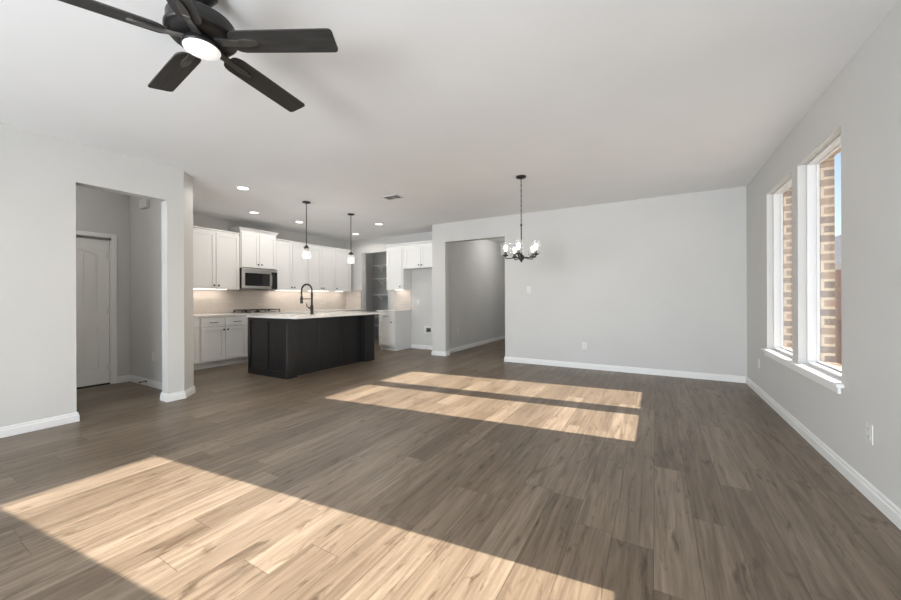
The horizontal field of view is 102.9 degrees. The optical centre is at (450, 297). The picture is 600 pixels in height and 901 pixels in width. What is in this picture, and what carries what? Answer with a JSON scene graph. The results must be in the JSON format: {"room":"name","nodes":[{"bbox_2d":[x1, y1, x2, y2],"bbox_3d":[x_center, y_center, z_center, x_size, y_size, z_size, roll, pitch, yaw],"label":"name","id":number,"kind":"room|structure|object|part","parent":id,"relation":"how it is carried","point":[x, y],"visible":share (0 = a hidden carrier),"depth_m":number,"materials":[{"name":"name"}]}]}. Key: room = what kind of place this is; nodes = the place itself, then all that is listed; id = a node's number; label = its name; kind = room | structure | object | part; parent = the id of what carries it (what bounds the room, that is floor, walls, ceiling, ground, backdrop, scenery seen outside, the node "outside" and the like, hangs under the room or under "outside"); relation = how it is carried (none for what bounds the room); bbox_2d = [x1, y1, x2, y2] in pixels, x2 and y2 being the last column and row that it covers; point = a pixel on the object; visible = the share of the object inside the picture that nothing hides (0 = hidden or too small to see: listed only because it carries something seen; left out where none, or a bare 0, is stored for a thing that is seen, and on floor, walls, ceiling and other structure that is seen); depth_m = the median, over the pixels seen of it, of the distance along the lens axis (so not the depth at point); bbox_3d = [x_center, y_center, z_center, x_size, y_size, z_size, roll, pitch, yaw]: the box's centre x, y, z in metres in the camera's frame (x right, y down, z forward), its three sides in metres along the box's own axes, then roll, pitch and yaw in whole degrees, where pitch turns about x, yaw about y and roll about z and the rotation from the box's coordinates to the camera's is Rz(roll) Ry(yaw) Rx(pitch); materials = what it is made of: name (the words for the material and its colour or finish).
{"room":"living room","nodes":[
{"label":"living room","id":0,"kind":"room"},
{"bbox_2d":[0,122,76,426],"bbox_3d":[-4.776,-0.152,1.740,0.140,2.740,4.195,0,0,30],"label":"wall","id":1,"kind":"structure","parent":0,"point":[38,170],"depth_m":3.30,"materials":[{"name":"paint"}]},
{"bbox_2d":[0,412,79,437],"bbox_3d":[-4.722,1.171,1.808,0.156,0.092,4.061,0,0,30],"label":"baseboard","id":2,"kind":"structure","parent":1,"relation":"attached to","point":[6,431],"depth_m":3.30,"materials":[{"name":"paint"}]},
{"bbox_2d":[76,185,129,376],"bbox_3d":[-5.457,-0.149,4.059,0.120,2.740,2.850,0,0,30],"label":"wall","id":3,"kind":"structure","parent":0,"point":[99,211],"depth_m":5.15,"materials":[{"name":"paint"}]},
{"bbox_2d":[76,237,109,387],"bbox_3d":[-5.001,0.193,4.747,0.108,2.008,0.771,0,0,30],"label":"door","id":4,"kind":"structure","parent":3,"relation":"in","point":[92,255],"depth_m":4.93,"materials":[{"name":"paint"}]},
{"bbox_2d":[76,230,116,383],"bbox_3d":[-5.039,0.160,4.762,0.128,2.117,0.912,0,0,30],"label":"trim","id":5,"kind":"structure","parent":3,"relation":"attached to","point":[113,241],"depth_m":5.09,"materials":[{"name":"paint"}]},
{"bbox_2d":[117,375,129,382],"bbox_3d":[-4.723,1.171,5.198,0.016,0.092,0.147,0,0,30],"label":"baseboard","id":6,"kind":"structure","parent":3,"relation":"attached to","point":[125,378],"depth_m":5.19,"materials":[{"name":"paint"}]},
{"bbox_2d":[76,143,193,393],"bbox_3d":[-4.469,-0.153,4.620,2.460,2.740,1.113,0,0,30],"label":"wall partition","id":7,"kind":"structure","parent":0,"point":[161,234],"depth_m":4.32,"materials":[{"name":"paint"}]},
{"bbox_2d":[139,198,149,208],"bbox_3d":[-4.239,-1.304,4.972,0.200,0.130,0.051,0,0,30],"label":"door chime","id":8,"kind":"object","parent":7,"relation":"attached to","point":[144,203],"visible":0.87,"depth_m":4.93,"materials":[{"name":"white plastic"}]},
{"bbox_2d":[129,375,194,401],"bbox_3d":[-3.953,1.168,4.766,1.750,0.092,0.386,0,0,30],"label":"baseboard","id":9,"kind":"structure","parent":7,"relation":"attached to","point":[175,396],"depth_m":4.49,"materials":[{"name":"paint"}]},
{"bbox_2d":[193,214,345,313],"bbox_3d":[-4.072,-0.155,7.661,0.140,2.740,4.780,0,0,30],"label":"wall","id":10,"kind":"structure","parent":0,"point":[198,220],"depth_m":7.77,"materials":[{"name":"paint"}]},
{"bbox_2d":[193,226,239,289],"bbox_3d":[-4.390,-0.696,6.579,0.376,1.089,0.876,0,0,30],"label":"upper cabinet","id":11,"kind":"object","parent":10,"relation":"attached to","point":[216,253],"visible":0.8,"depth_m":6.50,"materials":[{"name":"paint"}]},
{"bbox_3d":[-4.365,-0.673,6.319,0.020,1.026,0.438,0,0,30],"label":"door","id":12,"kind":"part","parent":11,"relation":"part of","materials":[{"name":"paint"}]},
{"bbox_3d":[-4.401,-1.230,6.585,0.355,0.022,0.876,0,0,30],"label":"trim","id":13,"kind":"part","parent":11,"relation":"part of","materials":[{"name":"paint"}]},
{"bbox_3d":[-4.149,-0.674,6.699,0.020,1.026,0.419,0,0,30],"label":"door","id":14,"kind":"part","parent":11,"relation":"part of","materials":[{"name":"paint"}]},
{"bbox_2d":[227,226,278,269],"bbox_3d":[-3.974,-0.972,7.280,0.406,0.774,0.838,0,0,30],"label":"upper cabinet","id":15,"kind":"object","parent":10,"relation":"attached to","point":[257,248],"visible":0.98,"depth_m":7.14,"materials":[{"name":"paint"}]},
{"bbox_3d":[-3.920,-0.931,7.042,0.020,0.674,0.355,0,0,30],"label":"door","id":16,"kind":"part","parent":15,"relation":"part of","materials":[{"name":"paint"}]},
{"bbox_3d":[-3.977,-1.329,7.281,0.402,0.058,0.838,0,0,30],"label":"crown moulding","id":17,"kind":"part","parent":15,"relation":"part of","materials":[{"name":"paint"}]},
{"bbox_2d":[240,268,276,288],"bbox_3d":[-3.945,-0.379,7.257,0.470,0.398,0.735,0,0,30],"label":"microwave","id":18,"kind":"object","parent":15,"relation":"attached to","point":[250,278],"visible":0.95,"depth_m":7.11,"materials":[{"name":"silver metal"}]},
{"bbox_3d":[-3.650,-0.353,7.436,0.023,0.343,0.133,0,0,30],"label":"control panel","id":19,"kind":"part","parent":18,"relation":"part of","materials":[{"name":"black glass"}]},
{"bbox_3d":[-3.740,-0.931,7.357,0.020,0.674,0.354,0,0,30],"label":"door","id":20,"kind":"part","parent":15,"relation":"part of","materials":[{"name":"paint"}]},
{"bbox_2d":[193,290,361,313],"bbox_3d":[-3.714,0.054,7.569,0.569,0.480,4.584,0,0,30],"label":"backsplash","id":21,"kind":"structure","parent":10,"relation":"attached to","point":[204,301],"depth_m":7.75,"materials":[{"name":"tile"}]},
{"bbox_2d":[266,239,307,290],"bbox_3d":[-3.601,-0.699,7.963,0.376,1.089,0.798,0,0,30],"label":"upper cabinet","id":22,"kind":"object","parent":10,"relation":"attached to","point":[291,261],"visible":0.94,"depth_m":7.86,"materials":[{"name":"paint"}]},
{"bbox_3d":[-3.569,-0.676,7.716,0.020,1.026,0.388,0,0,30],"label":"door","id":23,"kind":"part","parent":22,"relation":"part of","materials":[{"name":"paint"}]},
{"bbox_3d":[-3.612,-1.233,7.968,0.355,0.022,0.798,0,0,30],"label":"trim","id":24,"kind":"part","parent":22,"relation":"part of","materials":[{"name":"paint"}]},
{"bbox_3d":[-3.372,-0.677,8.061,0.020,1.026,0.391,0,0,30],"label":"door","id":25,"kind":"part","parent":22,"relation":"part of","materials":[{"name":"paint"}]},
{"bbox_2d":[307,244,334,291],"bbox_3d":[-3.203,-0.700,8.661,0.376,1.089,0.798,0,0,30],"label":"upper cabinet","id":26,"kind":"object","parent":10,"relation":"attached to","point":[321,259],"visible":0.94,"depth_m":8.56,"materials":[{"name":"paint"}]},
{"bbox_3d":[-3.171,-0.678,8.414,0.020,1.026,0.389,0,0,30],"label":"door","id":27,"kind":"part","parent":26,"relation":"part of","materials":[{"name":"paint"}]},
{"bbox_3d":[-3.214,-1.234,8.666,0.355,0.022,0.798,0,0,30],"label":"trim","id":28,"kind":"part","parent":26,"relation":"part of","materials":[{"name":"paint"}]},
{"bbox_3d":[-2.974,-0.678,8.759,0.020,1.026,0.390,0,0,30],"label":"door","id":29,"kind":"part","parent":26,"relation":"part of","materials":[{"name":"paint"}]},
{"bbox_2d":[334,248,351,291],"bbox_3d":[-2.865,-0.702,9.254,0.376,1.089,0.558,0,0,30],"label":"upper cabinet","id":30,"kind":"object","parent":10,"relation":"attached to","point":[342,258],"visible":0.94,"depth_m":9.15,"materials":[{"name":"paint"}]},
{"bbox_2d":[365,252,387,335],"bbox_3d":[-1.784,-0.163,10.201,2.600,2.740,1.640,0,0,30],"label":"wall","id":31,"kind":"structure","parent":0,"point":[374,303],"depth_m":11.29,"materials":[{"name":"paint"}]},
{"bbox_2d":[372,264,386,271],"bbox_3d":[-1.393,-0.896,10.598,2.090,0.202,0.358,0,0,30],"label":"shelf","id":32,"kind":"object","parent":31,"relation":"attached to","point":[380,267],"visible":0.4,"depth_m":11.10,"materials":[{"name":"paint"}]},
{"bbox_2d":[372,278,386,284],"bbox_3d":[-1.392,-0.496,10.598,2.090,0.202,0.358,0,0,30],"label":"shelf","id":33,"kind":"object","parent":31,"relation":"attached to","point":[380,280],"visible":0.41,"depth_m":11.10,"materials":[{"name":"paint"}]},
{"bbox_2d":[372,294,387,300],"bbox_3d":[-1.390,-0.006,10.598,2.090,0.202,0.358,0,0,30],"label":"shelf","id":34,"kind":"object","parent":31,"relation":"attached to","point":[380,296],"visible":0.4,"depth_m":11.10,"materials":[{"name":"paint"}]},
{"bbox_2d":[346,232,431,345],"bbox_3d":[-1.472,-0.165,9.005,3.325,2.740,0.130,0,0,30],"label":"wall","id":35,"kind":"structure","parent":0,"point":[421,315],"depth_m":8.61,"materials":[{"name":"paint"}]},
{"bbox_2d":[384,243,411,289],"bbox_3d":[-1.263,-0.724,8.590,0.544,1.078,0.376,0,0,30],"label":"upper cabinet","id":36,"kind":"object","parent":35,"relation":"attached to","point":[398,278],"visible":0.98,"depth_m":8.45,"materials":[{"name":"paint"}]},
{"bbox_3d":[-1.264,-1.232,8.592,0.543,0.062,0.372,0,0,30],"label":"crown moulding","id":37,"kind":"part","parent":36,"relation":"part of","materials":[{"name":"paint"}]},
{"bbox_3d":[-1.317,-0.680,8.448,0.435,0.974,0.020,0,0,30],"label":"door","id":38,"kind":"part","parent":36,"relation":"part of","materials":[{"name":"paint"}]},
{"bbox_2d":[395,290,410,309],"bbox_3d":[-1.157,0.045,8.745,0.500,0.478,0.009,0,0,30],"label":"backsplash","id":39,"kind":"structure","parent":35,"relation":"attached to","point":[402,297],"depth_m":8.73,"materials":[{"name":"tile"}]},
{"bbox_2d":[402,240,431,269],"bbox_3d":[-0.593,-0.966,8.207,0.995,0.600,0.376,0,0,30],"label":"upper cabinet","id":40,"kind":"object","parent":35,"relation":"attached to","point":[416,255],"visible":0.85,"depth_m":8.12,"materials":[{"name":"paint"}]},
{"bbox_3d":[-0.869,-0.921,8.192,0.445,0.496,0.020,0,0,30],"label":"door","id":41,"kind":"part","parent":40,"relation":"part of","materials":[{"name":"paint"}]},
{"bbox_3d":[-0.593,-1.234,8.209,0.994,0.062,0.372,0,0,30],"label":"crown moulding","id":42,"kind":"part","parent":40,"relation":"part of","materials":[{"name":"paint"}]},
{"bbox_3d":[-0.468,-0.923,7.964,0.462,0.496,0.020,0,0,30],"label":"door","id":43,"kind":"part","parent":40,"relation":"part of","materials":[{"name":"paint"}]},
{"bbox_2d":[411,344,431,349],"bbox_3d":[-0.506,1.155,8.373,0.992,0.092,0.016,0,0,30],"label":"baseboard","id":44,"kind":"structure","parent":35,"relation":"attached to","point":[429,347],"depth_m":8.46,"materials":[{"name":"paint"}]},
{"bbox_2d":[424,326,431,333],"bbox_3d":[-0.517,0.750,8.368,0.230,0.176,0.033,0,0,30],"label":"water supply box","id":45,"kind":"object","parent":35,"relation":"attached to","point":[427,329],"visible":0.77,"depth_m":8.38,"materials":[{"name":"white plastic"}]},
{"bbox_2d":[0,0,897,245],"bbox_3d":[-0.892,-1.587,5.368,9.545,0.100,14.350,0,0,30],"label":"ceiling","id":46,"kind":"structure","parent":0,"point":[440,106],"depth_m":2.77,"materials":[{"name":"paint"}]},
{"bbox_2d":[58,0,337,111],"bbox_3d":[-1.254,-1.378,1.821,1.270,0.313,1.284,0,0,30],"label":"ceiling fan","id":47,"kind":"object","parent":46,"relation":"hanging from","point":[204,32],"visible":1,"depth_m":1.77,"materials":[{"name":"black metal"}]},
{"bbox_3d":[-1.568,-1.270,1.555,0.520,0.007,0.126,0,12,-35],"label":"blade","id":48,"kind":"part","parent":47,"relation":"part of","materials":[{"name":"brown wood"}]},
{"bbox_3d":[-1.561,-1.270,2.031,0.520,0.007,0.126,0,12,37],"label":"blade","id":49,"kind":"part","parent":47,"relation":"part of","materials":[{"name":"brown wood"}]},
{"bbox_3d":[-1.117,-1.272,1.402,0.126,0.007,0.520,12,-4,-17],"label":"blade","id":50,"kind":"part","parent":47,"relation":"part of","materials":[{"name":"brown wood"}]},
{"bbox_3d":[-1.106,-1.272,2.172,0.126,0.007,0.520,-13,-4,18],"label":"blade","id":51,"kind":"part","parent":47,"relation":"part of","materials":[{"name":"brown wood"}]},
{"bbox_3d":[-0.832,-1.273,1.783,0.520,0.007,0.126,0,-12,1],"label":"blade","id":52,"kind":"part","parent":47,"relation":"part of","materials":[{"name":"black wood"}]},
{"bbox_2d":[235,186,250,190],"bbox_3d":[-2.888,-1.524,5.001,0.188,0.008,0.188,0,0,30],"label":"recessed light","id":53,"kind":"object","parent":46,"relation":"in","point":[236,187],"visible":1,"depth_m":5.00,"materials":[{"name":"white plastic"}]},
{"bbox_2d":[302,201,309,256],"bbox_3d":[-2.300,-1.075,5.736,0.132,0.911,0.132,0,0,30],"label":"pendant light","id":54,"kind":"object","parent":46,"relation":"hanging from","point":[306,247],"visible":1,"depth_m":5.73,"materials":[{"name":"black metal"}]},
{"bbox_3d":[-2.301,-1.170,5.736,0.012,0.678,0.012,0,0,7],"label":"stem","id":55,"kind":"part","parent":54,"relation":"part of","materials":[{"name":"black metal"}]},
{"bbox_2d":[347,213,353,261],"bbox_3d":[-1.819,-1.077,6.570,0.132,0.911,0.132,0,0,30],"label":"pendant light","id":56,"kind":"object","parent":46,"relation":"hanging from","point":[351,254],"visible":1,"depth_m":6.55,"materials":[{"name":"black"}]},
{"bbox_2d":[381,194,404,199],"bbox_3d":[-0.876,-1.531,5.474,0.300,0.009,0.200,0,0,30],"label":"ceiling vent","id":57,"kind":"object","parent":46,"relation":"in","point":[395,196],"visible":1,"depth_m":5.47,"materials":[{"name":"white plastic"}]},
{"bbox_2d":[503,175,538,261],"bbox_3d":[0.902,-0.998,4.552,0.496,1.089,0.496,0,0,30],"label":"chandelier","id":58,"kind":"object","parent":46,"relation":"hanging from","point":[520,257],"visible":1,"depth_m":4.56,"materials":[{"name":"black metal"}]},
{"bbox_3d":[0.898,-1.221,4.565,0.016,0.578,0.016,0,0,-15],"label":"chain","id":59,"kind":"part","parent":58,"relation":"part of","materials":[{"name":"black metal"}]},
{"bbox_2d":[0,336,900,599],"bbox_3d":[-0.986,1.234,5.427,9.305,0.060,14.350,0,0,30],"label":"floor","id":60,"kind":"structure","parent":0,"point":[411,473],"depth_m":2.22,"materials":[{"name":"wood"}]},
{"bbox_2d":[76,383,109,388],"bbox_3d":[-5.046,1.210,4.770,0.110,0.018,0.768,0,0,30],"label":"threshold","id":61,"kind":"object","parent":60,"relation":"on","point":[103,383],"depth_m":4.92,"materials":[{"name":"black metal"}]},
{"bbox_2d":[193,318,199,369],"bbox_3d":[-4.632,0.774,5.877,0.635,0.884,0.701,0,0,30],"label":"base cabinet","id":62,"kind":"object","parent":60,"relation":"on","point":[195,320],"visible":0.2,"depth_m":5.99,"materials":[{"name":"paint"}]},
{"bbox_3d":[-4.308,0.427,5.888,0.018,0.148,0.332,0,0,30],"label":"drawer","id":63,"kind":"part","parent":62,"relation":"part of","materials":[{"name":"paint"}]},
{"bbox_3d":[-4.306,0.801,5.888,0.020,0.575,0.331,0,0,30],"label":"door","id":64,"kind":"part","parent":62,"relation":"part of","materials":[{"name":"paint"}]},
{"bbox_2d":[193,309,362,317],"bbox_3d":[-3.689,0.311,7.555,0.624,0.033,4.584,0,0,30],"label":"countertop","id":65,"kind":"structure","parent":62,"relation":"on","point":[324,310],"depth_m":6.95,"materials":[{"name":"stone"}]},
{"bbox_2d":[233,309,280,312],"bbox_3d":[-3.854,0.262,7.221,0.510,0.066,0.750,0,0,30],"label":"cooktop","id":66,"kind":"object","parent":65,"relation":"in","point":[241,310],"visible":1,"depth_m":7.07,"materials":[{"name":"metal"}]},
{"bbox_3d":[-3.854,0.289,7.221,0.510,0.010,0.750,0,0,30],"label":"plate","id":67,"kind":"part","parent":66,"relation":"part of","materials":[{"name":"metal"}]},
{"bbox_2d":[198,315,246,369],"bbox_3d":[-4.255,0.773,6.539,0.635,0.884,0.814,0,0,30],"label":"base cabinet","id":68,"kind":"object","parent":60,"relation":"on","point":[223,340],"visible":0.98,"depth_m":6.36,"materials":[{"name":"paint"}]},
{"bbox_3d":[-4.115,0.426,6.228,0.018,0.148,0.392,0,0,30],"label":"drawer","id":69,"kind":"part","parent":68,"relation":"part of","materials":[{"name":"paint"}]},
{"bbox_3d":[-4.112,0.800,6.228,0.020,0.575,0.391,0,0,30],"label":"door","id":70,"kind":"part","parent":68,"relation":"part of","materials":[{"name":"paint"}]},
{"bbox_3d":[-3.917,0.426,6.576,0.018,0.148,0.392,0,0,30],"label":"drawer","id":71,"kind":"part","parent":68,"relation":"part of","materials":[{"name":"paint"}]},
{"bbox_3d":[-3.914,0.800,6.575,0.020,0.575,0.391,0,0,30],"label":"door","id":72,"kind":"part","parent":68,"relation":"part of","materials":[{"name":"paint"}]},
{"bbox_2d":[246,317,247,361],"bbox_3d":[-3.854,0.771,7.243,0.635,0.884,0.798,0,0,30],"label":"base cabinet","id":73,"kind":"object","parent":60,"relation":"on","point":[247,317],"visible":0.02,"depth_m":6.76,"materials":[{"name":"paint"}]},
{"bbox_2d":[248,314,373,378],"bbox_3d":[-2.376,0.758,6.394,0.966,0.899,1.923,0,0,30],"label":"kitchen island","id":74,"kind":"object","parent":60,"relation":"on","point":[277,348],"visible":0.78,"depth_m":5.78,"materials":[{"name":"paint"}]},
{"bbox_3d":[-2.846,0.760,5.569,0.965,0.899,0.024,0,0,30],"label":"panel","id":75,"kind":"part","parent":74,"relation":"part of","materials":[{"name":"paint"}]},
{"bbox_3d":[-2.429,0.759,5.440,0.113,0.899,0.165,0,0,30],"label":"corner post","id":76,"kind":"part","parent":74,"relation":"part of","materials":[{"name":"paint"}]},
{"bbox_3d":[-2.310,0.753,5.753,0.012,0.888,0.488,0,0,30],"label":"panel","id":77,"kind":"part","parent":74,"relation":"part of","materials":[{"name":"paint"}]},
{"bbox_2d":[246,311,383,318],"bbox_3d":[-2.283,0.292,6.343,1.220,0.032,1.960,0,0,30],"label":"island countertop","id":78,"kind":"structure","parent":74,"relation":"on","point":[330,313],"depth_m":5.94,"materials":[{"name":"stone"}]},
{"bbox_2d":[300,283,313,313],"bbox_3d":[-2.439,0.016,6.069,0.274,0.520,0.133,0,0,30],"label":"faucet","id":79,"kind":"object","parent":78,"relation":"on","point":[311,307],"visible":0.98,"depth_m":6.04,"materials":[{"name":"brown metal"}]},
{"bbox_3d":[-2.054,1.191,6.177,0.010,0.031,1.485,0,0,30],"label":"shoe moulding","id":80,"kind":"part","parent":74,"relation":"part of","materials":[{"name":"paint"}]},
{"bbox_3d":[-2.065,0.752,6.183,0.012,0.888,0.488,0,0,30],"label":"panel","id":81,"kind":"part","parent":74,"relation":"part of","materials":[{"name":"paint"}]},
{"bbox_3d":[-1.820,0.751,6.613,0.012,0.888,0.488,0,0,30],"label":"panel","id":82,"kind":"part","parent":74,"relation":"part of","materials":[{"name":"paint"}]},
{"bbox_3d":[-1.597,0.755,6.900,0.113,0.899,0.225,0,0,30],"label":"corner post","id":83,"kind":"part","parent":74,"relation":"part of","materials":[{"name":"paint"}]},
{"bbox_2d":[379,311,410,350],"bbox_3d":[-1.315,0.762,8.453,0.468,0.884,0.674,0,0,30],"label":"base cabinet","id":84,"kind":"object","parent":60,"relation":"on","point":[394,327],"visible":0.97,"depth_m":8.24,"materials":[{"name":"paint"}]},
{"bbox_3d":[-1.463,0.416,8.195,0.406,0.148,0.018,0,0,30],"label":"drawer","id":85,"kind":"part","parent":84,"relation":"part of","materials":[{"name":"paint"}]},
{"bbox_3d":[-1.462,0.790,8.194,0.405,0.575,0.020,0,0,30],"label":"door","id":86,"kind":"part","parent":84,"relation":"part of","materials":[{"name":"paint"}]},
{"bbox_2d":[377,309,411,311],"bbox_3d":[-1.319,0.302,8.463,0.525,0.033,0.659,0,0,30],"label":"countertop","id":87,"kind":"structure","parent":84,"relation":"on","point":[393,310],"depth_m":8.21,"materials":[{"name":"stone"}]},
{"bbox_2d":[449,239,504,348],"bbox_3d":[0.934,-0.173,9.663,0.205,2.740,4.683,0,0,30],"label":"wall","id":88,"kind":"structure","parent":0,"point":[476,267],"depth_m":8.90,"materials":[{"name":"paint"}]},
{"bbox_2d":[431,335,504,355],"bbox_3d":[0.945,1.150,9.559,0.351,0.092,4.820,0,0,30],"label":"baseboard","id":89,"kind":"structure","parent":88,"relation":"attached to","point":[438,353],"depth_m":8.38,"materials":[{"name":"paint"}]},
{"bbox_2d":[432,186,746,376],"bbox_3d":[1.901,-0.177,6.337,5.180,2.740,0.140,0,0,30],"label":"wall","id":90,"kind":"structure","parent":0,"point":[655,282],"depth_m":5.75,"materials":[{"name":"paint"}]},
{"bbox_2d":[582,342,586,348],"bbox_3d":[2.255,0.806,6.051,0.072,0.116,0.008,0,0,30],"label":"outlet","id":91,"kind":"object","parent":90,"relation":"attached to","point":[584,344],"visible":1,"depth_m":6.05,"materials":[{"name":"white plastic"}]},
{"bbox_2d":[504,357,745,382],"bbox_3d":[2.587,1.144,5.928,3.560,0.092,0.136,0,0,30],"label":"baseboard","id":92,"kind":"structure","parent":90,"relation":"attached to","point":[696,375],"depth_m":5.68,"materials":[{"name":"paint"}]},
{"bbox_2d":[783,147,841,369],"bbox_3d":[2.081,-0.108,1.058,0.086,3.400,9.900,0,0,30],"label":"wall","id":93,"kind":"structure","parent":0,"point":[827,167],"depth_m":3.09,"materials":[{"name":"brick"}]},
{"bbox_2d":[746,0,900,508],"bbox_3d":[1.901,-0.177,0.969,0.134,2.740,9.467,0,0,30],"label":"wall","id":94,"kind":"structure","parent":0,"point":[862,103],"depth_m":2.29,"materials":[{"name":"paint"}]},
{"bbox_2d":[773,177,791,356],"bbox_3d":[3.469,-0.298,3.668,0.080,1.758,0.868,0,0,30],"label":"window","id":95,"kind":"structure","parent":94,"relation":"in","point":[778,333],"depth_m":4.02,"materials":[{"name":"white plastic"}]},
{"bbox_3d":[3.494,-0.302,3.654,0.020,1.722,0.812,0,0,30],"label":"sash","id":96,"kind":"part","parent":95,"relation":"part of","materials":[{"name":"white plastic"}]},
{"bbox_2d":[761,348,843,393],"bbox_3d":[3.154,0.620,3.286,0.094,0.076,2.010,0,0,30],"label":"trim","id":97,"kind":"structure","parent":94,"relation":"attached to","point":[827,380],"depth_m":2.92,"materials":[{"name":"paint"}]},
{"bbox_2d":[746,377,900,529],"bbox_3d":[1.838,1.147,1.004,0.016,0.092,9.160,0,0,30],"label":"baseboard","id":98,"kind":"structure","parent":94,"relation":"attached to","point":[886,506],"depth_m":2.44,"materials":[{"name":"paint"}]},
{"bbox_2d":[806,134,841,378],"bbox_3d":[2.964,-0.296,2.782,0.080,1.758,0.858,0,0,30],"label":"window","id":99,"kind":"structure","parent":94,"relation":"in","point":[813,167],"depth_m":3.13,"materials":[{"name":"white plastic"}]},
{"bbox_3d":[2.989,-0.300,2.768,0.020,1.722,0.802,0,0,30],"label":"sash","id":100,"kind":"part","parent":99,"relation":"part of","materials":[{"name":"white plastic"}]},
{"bbox_2d":[866,422,872,444],"bbox_3d":[2.484,0.804,2.131,0.008,0.116,0.072,0,0,30],"label":"outlet","id":101,"kind":"object","parent":94,"relation":"attached to","point":[869,428],"visible":1,"depth_m":2.12,"materials":[{"name":"white plastic"}]},
{"label":"outside","id":102,"kind":"structure","parent":0,"visible":0},
{"bbox_3d":[41.509,1.494,10.877,58.655,0.100,120.000,0,0,30],"label":"ground","id":103,"kind":"structure","parent":102,"visible":0},
{"bbox_2d":[835,235,841,319],"bbox_3d":[23.296,-0.988,16.647,14.800,5.000,8.800,0,0,30],"label":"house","id":104,"kind":"structure","parent":103,"relation":"on","point":[838,316],"depth_m":15.69,"materials":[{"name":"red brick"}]},
{"bbox_2d":[835,320,841,364],"bbox_3d":[7.206,0.963,5.368,3.600,1.220,0.060,0,0,30],"label":"fence","id":105,"kind":"object","parent":103,"relation":"on","point":[838,323],"visible":0.03,"depth_m":5.84,"materials":[{"name":"brown wood"}]}
]}

